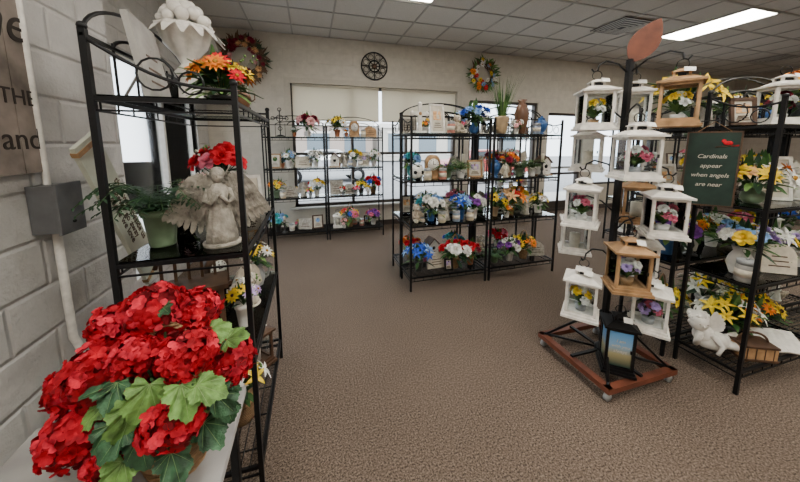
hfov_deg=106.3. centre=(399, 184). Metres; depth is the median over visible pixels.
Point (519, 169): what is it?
potted fern
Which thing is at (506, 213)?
pot
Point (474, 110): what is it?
bouquet
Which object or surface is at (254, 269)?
angel figurine
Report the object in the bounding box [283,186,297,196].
memorial plaque
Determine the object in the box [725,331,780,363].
basket
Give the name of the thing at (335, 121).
bouquet
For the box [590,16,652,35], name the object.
ceiling vent
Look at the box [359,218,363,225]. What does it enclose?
candle jar
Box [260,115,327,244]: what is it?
display rack
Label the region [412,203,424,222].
plush bear
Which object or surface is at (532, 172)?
greenery
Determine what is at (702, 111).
picture frame
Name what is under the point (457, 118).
plush bear
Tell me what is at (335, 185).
memorial plaque
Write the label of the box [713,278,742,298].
bouquet
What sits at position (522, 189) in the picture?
bouquet
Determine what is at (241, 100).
ceramic urn
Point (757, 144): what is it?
wall
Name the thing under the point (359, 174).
parked car
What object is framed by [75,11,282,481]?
display rack
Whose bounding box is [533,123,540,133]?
candle jar
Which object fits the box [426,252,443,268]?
memorial plaque
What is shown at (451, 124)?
candle jar
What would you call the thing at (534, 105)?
window
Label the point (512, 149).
bouquet
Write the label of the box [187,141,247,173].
bouquet
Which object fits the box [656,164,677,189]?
picture frame
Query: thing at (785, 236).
lily bouquet
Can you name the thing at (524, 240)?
bouquet
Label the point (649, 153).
bouquet
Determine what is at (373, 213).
bouquet
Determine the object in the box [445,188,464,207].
bouquet
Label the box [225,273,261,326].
bouquet
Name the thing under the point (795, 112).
flower bouquet
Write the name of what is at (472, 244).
bouquet
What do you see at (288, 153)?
bouquet
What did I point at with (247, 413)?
lily bouquet
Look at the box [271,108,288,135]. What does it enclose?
iron cross
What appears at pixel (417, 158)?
bouquet
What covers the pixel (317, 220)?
picture frame
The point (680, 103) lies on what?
hanging lantern
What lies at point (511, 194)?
lily bouquet
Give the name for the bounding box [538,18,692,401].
display stand
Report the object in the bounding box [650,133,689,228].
display rack
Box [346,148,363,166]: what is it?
bouquet
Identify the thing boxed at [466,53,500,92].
flower wreath
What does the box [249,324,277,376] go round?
lantern
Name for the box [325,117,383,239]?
display rack
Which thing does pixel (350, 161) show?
candle jar
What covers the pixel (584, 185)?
hanging lantern
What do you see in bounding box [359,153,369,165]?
picture frame
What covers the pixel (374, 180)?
bouquet
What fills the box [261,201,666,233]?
baseboard
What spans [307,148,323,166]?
bouquet
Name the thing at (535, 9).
ceiling
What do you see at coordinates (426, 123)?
pot
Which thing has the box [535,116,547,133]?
ceramic urn
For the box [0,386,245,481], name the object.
table
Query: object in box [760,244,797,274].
plaque
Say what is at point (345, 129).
flower
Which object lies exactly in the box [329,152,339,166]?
birdhouse
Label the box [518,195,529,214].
angel figurine
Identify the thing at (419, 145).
building
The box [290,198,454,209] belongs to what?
trim
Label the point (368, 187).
pot
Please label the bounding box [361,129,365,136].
candle jar
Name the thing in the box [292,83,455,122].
roller shade
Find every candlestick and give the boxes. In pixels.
[282,216,287,232]
[462,153,466,176]
[538,153,545,175]
[683,221,697,256]
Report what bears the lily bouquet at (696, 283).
on the display rack at (705, 253)
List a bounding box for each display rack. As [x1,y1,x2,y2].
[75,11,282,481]
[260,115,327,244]
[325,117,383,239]
[392,104,472,276]
[401,103,492,291]
[459,107,539,267]
[473,106,563,280]
[485,121,534,224]
[602,116,677,237]
[618,78,774,355]
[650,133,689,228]
[672,77,799,394]
[695,109,799,331]
[760,96,799,339]
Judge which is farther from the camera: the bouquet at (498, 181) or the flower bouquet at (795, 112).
the bouquet at (498, 181)
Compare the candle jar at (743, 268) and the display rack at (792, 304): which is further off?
the display rack at (792, 304)
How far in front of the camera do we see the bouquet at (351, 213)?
5.18 m
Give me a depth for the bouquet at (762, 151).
2.58 m
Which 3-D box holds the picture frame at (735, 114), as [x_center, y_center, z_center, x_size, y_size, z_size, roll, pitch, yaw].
[2.220,-0.477,1.961,0.140,0.180,0.097,2,8,12]
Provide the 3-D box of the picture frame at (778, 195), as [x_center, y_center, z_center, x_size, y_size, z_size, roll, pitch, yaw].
[2.577,-0.051,2.100,0.200,0.298,0.139,3,8,18]
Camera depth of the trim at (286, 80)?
5.41 m
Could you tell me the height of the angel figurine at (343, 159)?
0.249 m
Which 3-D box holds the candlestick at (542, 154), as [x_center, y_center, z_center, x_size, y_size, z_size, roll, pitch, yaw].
[1.720,-0.252,3.627,0.086,0.282,0.086,-2,8,-16]
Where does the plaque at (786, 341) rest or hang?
in the display rack at (718, 269)
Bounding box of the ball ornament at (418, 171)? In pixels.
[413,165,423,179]
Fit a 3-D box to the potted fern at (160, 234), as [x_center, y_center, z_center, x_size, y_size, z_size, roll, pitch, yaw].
[-1.032,0.121,1.290,0.490,0.278,0.508,1,8,9]
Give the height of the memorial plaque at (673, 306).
0.182 m
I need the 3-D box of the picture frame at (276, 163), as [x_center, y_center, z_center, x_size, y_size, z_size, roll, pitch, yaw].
[-2.008,-0.391,4.837,0.180,0.230,0.114,-1,8,-10]
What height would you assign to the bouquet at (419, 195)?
0.308 m
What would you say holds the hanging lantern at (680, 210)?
hanging from the display stand at (646, 40)
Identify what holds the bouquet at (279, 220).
on the display rack at (265, 170)
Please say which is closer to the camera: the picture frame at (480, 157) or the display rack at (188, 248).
the display rack at (188, 248)
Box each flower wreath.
[216,29,271,85]
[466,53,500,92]
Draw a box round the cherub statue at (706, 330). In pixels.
[687,305,739,355]
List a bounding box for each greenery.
[449,159,472,177]
[519,159,547,175]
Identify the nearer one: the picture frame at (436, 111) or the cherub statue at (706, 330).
the cherub statue at (706, 330)
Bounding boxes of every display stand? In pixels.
[148,260,227,321]
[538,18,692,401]
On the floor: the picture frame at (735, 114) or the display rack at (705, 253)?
the display rack at (705, 253)
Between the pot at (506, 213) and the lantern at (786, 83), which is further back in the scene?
the pot at (506, 213)
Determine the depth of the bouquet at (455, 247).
3.43 m
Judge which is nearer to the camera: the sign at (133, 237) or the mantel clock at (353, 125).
the sign at (133, 237)
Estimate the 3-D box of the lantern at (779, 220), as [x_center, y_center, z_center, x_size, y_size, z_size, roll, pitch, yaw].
[3.331,0.341,2.733,0.156,0.310,0.156,-1,8,-10]
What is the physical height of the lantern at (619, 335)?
0.443 m
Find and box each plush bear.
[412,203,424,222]
[454,114,465,132]
[476,235,484,251]
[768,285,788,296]
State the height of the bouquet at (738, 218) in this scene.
0.320 m
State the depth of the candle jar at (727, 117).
2.30 m
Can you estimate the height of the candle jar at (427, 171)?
0.134 m
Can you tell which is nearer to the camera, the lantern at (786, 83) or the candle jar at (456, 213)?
the lantern at (786, 83)
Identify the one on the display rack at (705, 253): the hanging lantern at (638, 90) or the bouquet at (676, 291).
the bouquet at (676, 291)
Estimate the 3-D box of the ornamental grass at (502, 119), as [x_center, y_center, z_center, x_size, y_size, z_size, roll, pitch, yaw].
[1.179,-0.944,3.446,0.412,0.704,0.420,-2,8,-16]
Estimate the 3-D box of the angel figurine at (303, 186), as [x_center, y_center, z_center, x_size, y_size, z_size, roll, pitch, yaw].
[-1.598,0.065,4.973,0.222,0.249,0.110,-4,9,-28]
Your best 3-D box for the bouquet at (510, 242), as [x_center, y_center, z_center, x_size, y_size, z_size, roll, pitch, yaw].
[1.366,0.773,3.706,0.311,0.330,0.341,-2,8,-12]
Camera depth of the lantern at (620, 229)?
4.95 m
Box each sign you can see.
[0,0,42,175]
[69,132,155,283]
[680,119,743,207]
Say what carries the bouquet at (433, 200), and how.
in the display rack at (410, 223)
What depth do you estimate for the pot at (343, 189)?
5.07 m
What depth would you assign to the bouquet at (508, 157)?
3.55 m
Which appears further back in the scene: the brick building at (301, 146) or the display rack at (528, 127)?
the brick building at (301, 146)
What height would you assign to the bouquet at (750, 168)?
0.358 m
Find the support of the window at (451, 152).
in the wall at (551, 84)
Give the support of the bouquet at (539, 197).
in the display rack at (517, 215)
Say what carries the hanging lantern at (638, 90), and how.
hanging from the display stand at (646, 40)
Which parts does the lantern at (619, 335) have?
print panel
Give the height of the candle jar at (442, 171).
0.134 m
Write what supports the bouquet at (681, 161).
on the display rack at (705, 253)
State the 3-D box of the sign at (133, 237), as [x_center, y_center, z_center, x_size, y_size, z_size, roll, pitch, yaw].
[-1.369,0.160,1.486,0.026,0.831,0.553,-2,8,-16]
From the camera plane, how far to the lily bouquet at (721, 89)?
2.17 m
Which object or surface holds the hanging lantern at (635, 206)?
hanging from the display stand at (646, 40)
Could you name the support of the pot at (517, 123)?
in the display rack at (517, 215)
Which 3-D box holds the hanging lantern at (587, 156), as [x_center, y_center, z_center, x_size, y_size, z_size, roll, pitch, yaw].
[1.396,-0.300,2.220,0.216,0.392,0.216,6,10,37]
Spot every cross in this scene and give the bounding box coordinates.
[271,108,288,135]
[410,102,428,132]
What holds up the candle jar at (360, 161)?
on the display rack at (327, 138)
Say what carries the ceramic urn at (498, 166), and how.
in the display rack at (517, 215)
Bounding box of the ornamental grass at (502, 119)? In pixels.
[488,74,522,133]
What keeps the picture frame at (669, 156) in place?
on the display rack at (678, 138)
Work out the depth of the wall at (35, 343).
1.34 m
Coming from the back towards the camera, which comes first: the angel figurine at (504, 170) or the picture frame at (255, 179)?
the angel figurine at (504, 170)
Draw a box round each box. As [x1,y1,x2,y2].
[15,0,87,351]
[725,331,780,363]
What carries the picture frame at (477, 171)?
on the display rack at (410, 223)
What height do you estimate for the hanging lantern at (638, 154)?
0.392 m
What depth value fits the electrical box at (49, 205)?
1.24 m
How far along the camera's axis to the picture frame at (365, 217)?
5.48 m
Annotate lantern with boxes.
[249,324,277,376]
[333,209,342,227]
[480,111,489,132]
[558,204,591,256]
[560,169,603,230]
[560,259,602,326]
[568,118,607,172]
[571,71,621,130]
[595,305,641,380]
[600,228,659,298]
[605,113,671,181]
[610,73,657,130]
[618,169,656,224]
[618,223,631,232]
[621,231,664,279]
[627,273,675,341]
[636,174,696,241]
[651,59,708,127]
[752,65,799,124]
[767,215,784,228]
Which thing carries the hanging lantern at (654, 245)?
hanging from the display stand at (646, 40)
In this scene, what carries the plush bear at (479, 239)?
on the display rack at (528, 127)
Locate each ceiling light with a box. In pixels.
[408,0,433,3]
[662,7,780,40]
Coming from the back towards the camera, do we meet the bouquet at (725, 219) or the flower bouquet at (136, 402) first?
the bouquet at (725, 219)
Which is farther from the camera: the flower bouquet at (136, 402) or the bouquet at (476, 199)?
the bouquet at (476, 199)
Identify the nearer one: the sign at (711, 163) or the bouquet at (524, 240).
the sign at (711, 163)
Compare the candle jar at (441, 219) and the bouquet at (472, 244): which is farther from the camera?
the bouquet at (472, 244)
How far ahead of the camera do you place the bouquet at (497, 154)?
3.95 m
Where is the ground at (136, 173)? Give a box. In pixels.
[123,156,639,214]
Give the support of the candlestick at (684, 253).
on the display rack at (705, 253)
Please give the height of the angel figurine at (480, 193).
0.249 m
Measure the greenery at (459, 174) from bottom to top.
0.218 m
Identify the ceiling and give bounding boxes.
[187,0,799,76]
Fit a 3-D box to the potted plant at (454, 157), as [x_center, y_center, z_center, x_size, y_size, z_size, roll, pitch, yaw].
[0.700,-0.260,3.811,0.222,0.249,0.110,-4,9,-29]
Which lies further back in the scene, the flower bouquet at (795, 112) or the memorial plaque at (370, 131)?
the memorial plaque at (370, 131)
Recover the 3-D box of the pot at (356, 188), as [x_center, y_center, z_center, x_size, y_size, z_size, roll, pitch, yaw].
[-0.752,0.084,5.145,0.156,0.164,0.163,-2,8,-16]
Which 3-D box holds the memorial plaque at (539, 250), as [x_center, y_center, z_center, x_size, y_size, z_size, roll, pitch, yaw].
[1.754,0.819,3.914,0.220,0.182,0.100,-1,8,-4]
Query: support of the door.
in the wall at (551, 84)
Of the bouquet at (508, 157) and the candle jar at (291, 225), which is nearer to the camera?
the bouquet at (508, 157)
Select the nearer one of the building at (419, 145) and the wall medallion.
the wall medallion
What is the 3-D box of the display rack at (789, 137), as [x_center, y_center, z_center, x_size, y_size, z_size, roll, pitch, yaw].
[3.479,0.249,2.359,0.950,2.066,0.368,-2,8,-16]
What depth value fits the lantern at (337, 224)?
5.17 m
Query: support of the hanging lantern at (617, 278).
hanging from the display stand at (646, 40)
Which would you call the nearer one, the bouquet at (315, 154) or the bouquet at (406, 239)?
the bouquet at (406, 239)
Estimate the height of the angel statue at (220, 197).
0.335 m
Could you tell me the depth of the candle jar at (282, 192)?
4.79 m
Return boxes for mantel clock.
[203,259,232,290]
[348,121,359,136]
[423,155,439,178]
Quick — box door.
[543,113,581,210]
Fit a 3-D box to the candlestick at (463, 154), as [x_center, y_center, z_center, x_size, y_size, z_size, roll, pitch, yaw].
[0.747,-0.241,3.548,0.086,0.282,0.086,-2,8,-16]
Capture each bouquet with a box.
[29,280,257,481]
[176,43,263,103]
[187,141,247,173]
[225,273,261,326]
[237,241,274,285]
[238,360,270,427]
[266,211,287,231]
[268,176,286,197]
[279,148,296,167]
[292,111,321,136]
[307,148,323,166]
[307,176,324,195]
[325,114,346,136]
[339,203,361,226]
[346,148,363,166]
[352,176,366,193]
[363,172,381,193]
[365,148,380,165]
[365,208,381,224]
[398,232,420,258]
[402,240,434,271]
[403,150,421,175]
[412,189,431,212]
[415,193,447,220]
[436,234,473,268]
[441,229,464,243]
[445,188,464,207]
[448,191,472,219]
[449,110,469,125]
[459,98,490,132]
[463,236,482,264]
[465,191,486,217]
[481,186,509,215]
[483,149,501,163]
[488,227,507,248]
[496,148,521,175]
[497,180,506,186]
[497,184,526,215]
[497,234,521,260]
[506,146,518,159]
[511,183,528,206]
[513,230,536,258]
[529,189,548,212]
[628,273,691,318]
[638,66,732,116]
[644,151,656,167]
[654,213,702,254]
[674,270,735,309]
[678,149,684,158]
[678,153,684,173]
[685,211,722,250]
[690,291,770,334]
[702,85,760,125]
[702,206,738,246]
[703,218,785,272]
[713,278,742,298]
[721,287,792,330]
[726,209,768,223]
[730,219,799,262]
[737,148,799,203]
[740,149,763,182]
[765,70,799,116]
[778,210,799,231]
[782,230,799,266]
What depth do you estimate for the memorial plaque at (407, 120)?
3.58 m
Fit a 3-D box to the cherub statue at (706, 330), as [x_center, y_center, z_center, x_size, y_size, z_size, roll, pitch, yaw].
[2.242,1.017,2.112,0.410,0.279,0.278,2,8,12]
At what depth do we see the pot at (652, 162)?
4.85 m
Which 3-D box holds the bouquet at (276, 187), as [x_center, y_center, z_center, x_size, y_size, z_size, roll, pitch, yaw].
[-1.993,0.028,4.866,0.331,0.353,0.357,-1,8,-4]
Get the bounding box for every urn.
[147,0,224,97]
[230,83,254,107]
[490,158,501,176]
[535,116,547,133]
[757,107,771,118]
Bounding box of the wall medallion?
[361,52,387,80]
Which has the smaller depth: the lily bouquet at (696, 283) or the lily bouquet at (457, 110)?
the lily bouquet at (696, 283)
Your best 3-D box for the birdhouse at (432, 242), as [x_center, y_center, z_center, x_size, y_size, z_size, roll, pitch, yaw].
[0.411,0.792,3.898,0.182,0.240,0.161,-4,9,-27]
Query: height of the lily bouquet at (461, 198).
0.343 m
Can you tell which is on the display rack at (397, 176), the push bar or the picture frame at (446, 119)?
the picture frame at (446, 119)
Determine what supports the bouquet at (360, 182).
on the display rack at (327, 138)
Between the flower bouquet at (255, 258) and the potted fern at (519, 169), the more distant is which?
the potted fern at (519, 169)
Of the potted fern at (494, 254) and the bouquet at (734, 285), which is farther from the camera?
the potted fern at (494, 254)
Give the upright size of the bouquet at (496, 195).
0.363 m
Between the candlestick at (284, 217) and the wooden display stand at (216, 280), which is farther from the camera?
the candlestick at (284, 217)
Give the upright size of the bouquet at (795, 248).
0.273 m
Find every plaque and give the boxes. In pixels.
[119,9,170,96]
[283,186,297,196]
[295,156,309,167]
[299,218,311,228]
[330,180,342,194]
[344,184,354,193]
[364,126,376,136]
[403,119,416,132]
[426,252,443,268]
[527,242,543,255]
[670,294,690,312]
[749,327,799,354]
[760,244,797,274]
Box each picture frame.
[246,174,262,195]
[272,154,280,167]
[312,214,323,228]
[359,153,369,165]
[364,215,368,222]
[403,195,413,213]
[428,104,445,132]
[444,258,452,270]
[445,116,448,132]
[467,160,482,176]
[479,156,483,172]
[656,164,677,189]
[666,153,675,163]
[700,109,713,126]
[728,97,757,125]
[752,156,792,200]
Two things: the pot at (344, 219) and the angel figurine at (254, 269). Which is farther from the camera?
the pot at (344, 219)
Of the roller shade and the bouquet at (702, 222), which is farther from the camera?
the roller shade
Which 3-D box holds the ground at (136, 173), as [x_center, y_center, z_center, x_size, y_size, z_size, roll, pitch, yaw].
[1.456,0.977,5.833,74.000,0.100,60.000,-2,8,-16]
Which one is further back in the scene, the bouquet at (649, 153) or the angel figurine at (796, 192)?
the bouquet at (649, 153)
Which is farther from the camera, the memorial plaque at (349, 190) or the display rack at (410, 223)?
the memorial plaque at (349, 190)
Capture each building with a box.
[295,121,374,155]
[372,123,519,160]
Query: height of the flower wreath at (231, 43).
0.879 m
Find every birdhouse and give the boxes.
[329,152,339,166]
[423,236,439,252]
[534,155,552,175]
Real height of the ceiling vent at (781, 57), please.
0.031 m
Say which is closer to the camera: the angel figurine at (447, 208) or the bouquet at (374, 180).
the angel figurine at (447, 208)
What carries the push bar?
attached to the door
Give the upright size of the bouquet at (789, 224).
0.306 m
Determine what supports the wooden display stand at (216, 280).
on the display rack at (188, 248)
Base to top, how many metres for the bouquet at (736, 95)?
0.342 m
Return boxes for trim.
[136,269,141,282]
[283,77,461,207]
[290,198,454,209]
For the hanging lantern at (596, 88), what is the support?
hanging from the display stand at (646, 40)
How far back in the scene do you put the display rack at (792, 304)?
2.75 m
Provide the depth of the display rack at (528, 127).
4.02 m
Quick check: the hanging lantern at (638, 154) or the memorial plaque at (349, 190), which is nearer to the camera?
the hanging lantern at (638, 154)
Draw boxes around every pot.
[290,126,296,136]
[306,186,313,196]
[339,185,347,194]
[340,218,347,227]
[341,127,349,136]
[352,185,359,194]
[365,185,371,193]
[422,118,429,131]
[422,252,426,266]
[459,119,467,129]
[502,203,512,216]
[509,119,523,133]
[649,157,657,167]
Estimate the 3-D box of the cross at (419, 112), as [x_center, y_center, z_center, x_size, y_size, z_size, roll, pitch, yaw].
[0.211,-0.720,3.197,0.235,0.327,0.060,-4,9,-26]
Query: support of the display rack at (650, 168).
on the floor
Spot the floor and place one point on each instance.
(450, 379)
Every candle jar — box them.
[280,190,285,198]
[289,223,294,230]
[348,159,352,166]
[358,159,362,166]
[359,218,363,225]
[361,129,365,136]
[424,168,431,179]
[438,211,445,222]
[439,167,446,179]
[447,120,454,132]
[452,209,459,221]
[466,208,473,220]
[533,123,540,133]
[725,113,728,125]
[733,257,753,283]
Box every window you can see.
[108,49,194,221]
[290,83,455,206]
[467,100,536,194]
[592,111,654,183]
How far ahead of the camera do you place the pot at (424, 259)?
3.52 m
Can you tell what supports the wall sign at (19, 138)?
attached to the wall at (35, 343)
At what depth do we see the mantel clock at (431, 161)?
3.29 m
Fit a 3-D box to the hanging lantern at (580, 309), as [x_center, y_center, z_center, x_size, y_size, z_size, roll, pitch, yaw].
[1.231,0.686,2.026,0.216,0.392,0.216,5,9,34]
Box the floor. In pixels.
[178,202,799,481]
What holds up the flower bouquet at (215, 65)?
on the display rack at (188, 248)
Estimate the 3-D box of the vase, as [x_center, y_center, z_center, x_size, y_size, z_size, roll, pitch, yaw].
[1.448,-0.808,3.573,0.170,0.400,0.170,-2,8,-16]
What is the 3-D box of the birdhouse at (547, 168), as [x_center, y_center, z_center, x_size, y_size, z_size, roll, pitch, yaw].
[1.779,-0.245,3.730,0.182,0.240,0.161,-2,8,-15]
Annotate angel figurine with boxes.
[231,264,261,306]
[297,181,308,196]
[339,152,349,166]
[437,198,451,220]
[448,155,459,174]
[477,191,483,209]
[499,164,509,176]
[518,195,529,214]
[521,151,526,162]
[769,285,781,300]
[793,162,799,200]
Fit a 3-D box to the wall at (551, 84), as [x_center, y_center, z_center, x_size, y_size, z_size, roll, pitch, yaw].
[3.099,-1.069,6.886,13.500,3.450,0.200,-2,8,-16]
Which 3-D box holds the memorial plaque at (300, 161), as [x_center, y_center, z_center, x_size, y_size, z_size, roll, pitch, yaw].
[-1.616,-0.383,4.953,0.220,0.182,0.100,-4,9,-26]
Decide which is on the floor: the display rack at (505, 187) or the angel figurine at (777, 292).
the display rack at (505, 187)
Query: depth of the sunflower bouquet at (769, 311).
2.23 m
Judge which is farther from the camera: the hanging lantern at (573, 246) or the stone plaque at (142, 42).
the hanging lantern at (573, 246)
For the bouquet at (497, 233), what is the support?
on the display rack at (528, 127)
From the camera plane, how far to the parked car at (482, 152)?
13.23 m
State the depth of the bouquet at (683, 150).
5.15 m
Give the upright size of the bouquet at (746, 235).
0.377 m
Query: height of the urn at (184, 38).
0.560 m
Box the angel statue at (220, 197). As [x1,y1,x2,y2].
[161,167,270,248]
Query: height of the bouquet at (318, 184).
0.338 m
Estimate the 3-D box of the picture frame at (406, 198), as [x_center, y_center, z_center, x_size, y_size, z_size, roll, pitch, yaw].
[0.082,0.238,3.779,0.180,0.230,0.114,-2,8,-13]
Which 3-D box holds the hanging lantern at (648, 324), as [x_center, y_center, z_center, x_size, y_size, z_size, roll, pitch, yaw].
[1.636,0.745,1.960,0.216,0.392,0.216,6,10,38]
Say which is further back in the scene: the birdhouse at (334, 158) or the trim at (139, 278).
the birdhouse at (334, 158)
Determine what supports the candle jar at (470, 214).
on the display rack at (410, 223)
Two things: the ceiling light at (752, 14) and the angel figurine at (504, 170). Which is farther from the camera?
the ceiling light at (752, 14)
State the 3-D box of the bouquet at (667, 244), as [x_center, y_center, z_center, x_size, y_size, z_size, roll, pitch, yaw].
[2.133,0.373,2.373,0.365,0.344,0.389,-7,11,-43]
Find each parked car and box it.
[297,149,375,183]
[440,149,527,181]
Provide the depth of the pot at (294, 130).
4.91 m
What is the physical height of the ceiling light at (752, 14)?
0.014 m
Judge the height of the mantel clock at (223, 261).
0.220 m
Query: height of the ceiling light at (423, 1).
0.014 m
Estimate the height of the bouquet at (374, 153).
0.324 m
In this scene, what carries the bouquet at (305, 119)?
on the display rack at (265, 170)
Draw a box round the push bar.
[543,166,572,208]
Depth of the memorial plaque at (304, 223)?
5.08 m
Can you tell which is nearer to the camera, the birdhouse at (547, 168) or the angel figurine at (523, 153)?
the birdhouse at (547, 168)
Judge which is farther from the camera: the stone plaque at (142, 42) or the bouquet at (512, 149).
the bouquet at (512, 149)
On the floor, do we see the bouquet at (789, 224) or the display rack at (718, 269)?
the display rack at (718, 269)
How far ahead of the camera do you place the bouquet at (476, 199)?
3.44 m
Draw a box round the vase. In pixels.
[514,99,528,133]
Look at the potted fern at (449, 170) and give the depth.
3.33 m
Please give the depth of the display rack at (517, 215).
3.63 m
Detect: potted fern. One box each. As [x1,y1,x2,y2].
[71,180,208,247]
[433,164,462,178]
[479,248,511,262]
[506,163,535,175]
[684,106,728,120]
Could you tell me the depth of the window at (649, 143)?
7.79 m
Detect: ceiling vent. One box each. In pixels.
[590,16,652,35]
[747,54,799,63]
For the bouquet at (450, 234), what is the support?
on the display rack at (397, 176)
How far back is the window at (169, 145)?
3.62 m
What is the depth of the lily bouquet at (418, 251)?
3.34 m
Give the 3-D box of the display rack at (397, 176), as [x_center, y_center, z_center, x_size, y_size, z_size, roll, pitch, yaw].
[0.399,0.052,3.800,0.950,2.066,0.368,-2,8,-16]
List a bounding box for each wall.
[0,0,209,466]
[202,26,735,227]
[734,67,799,184]

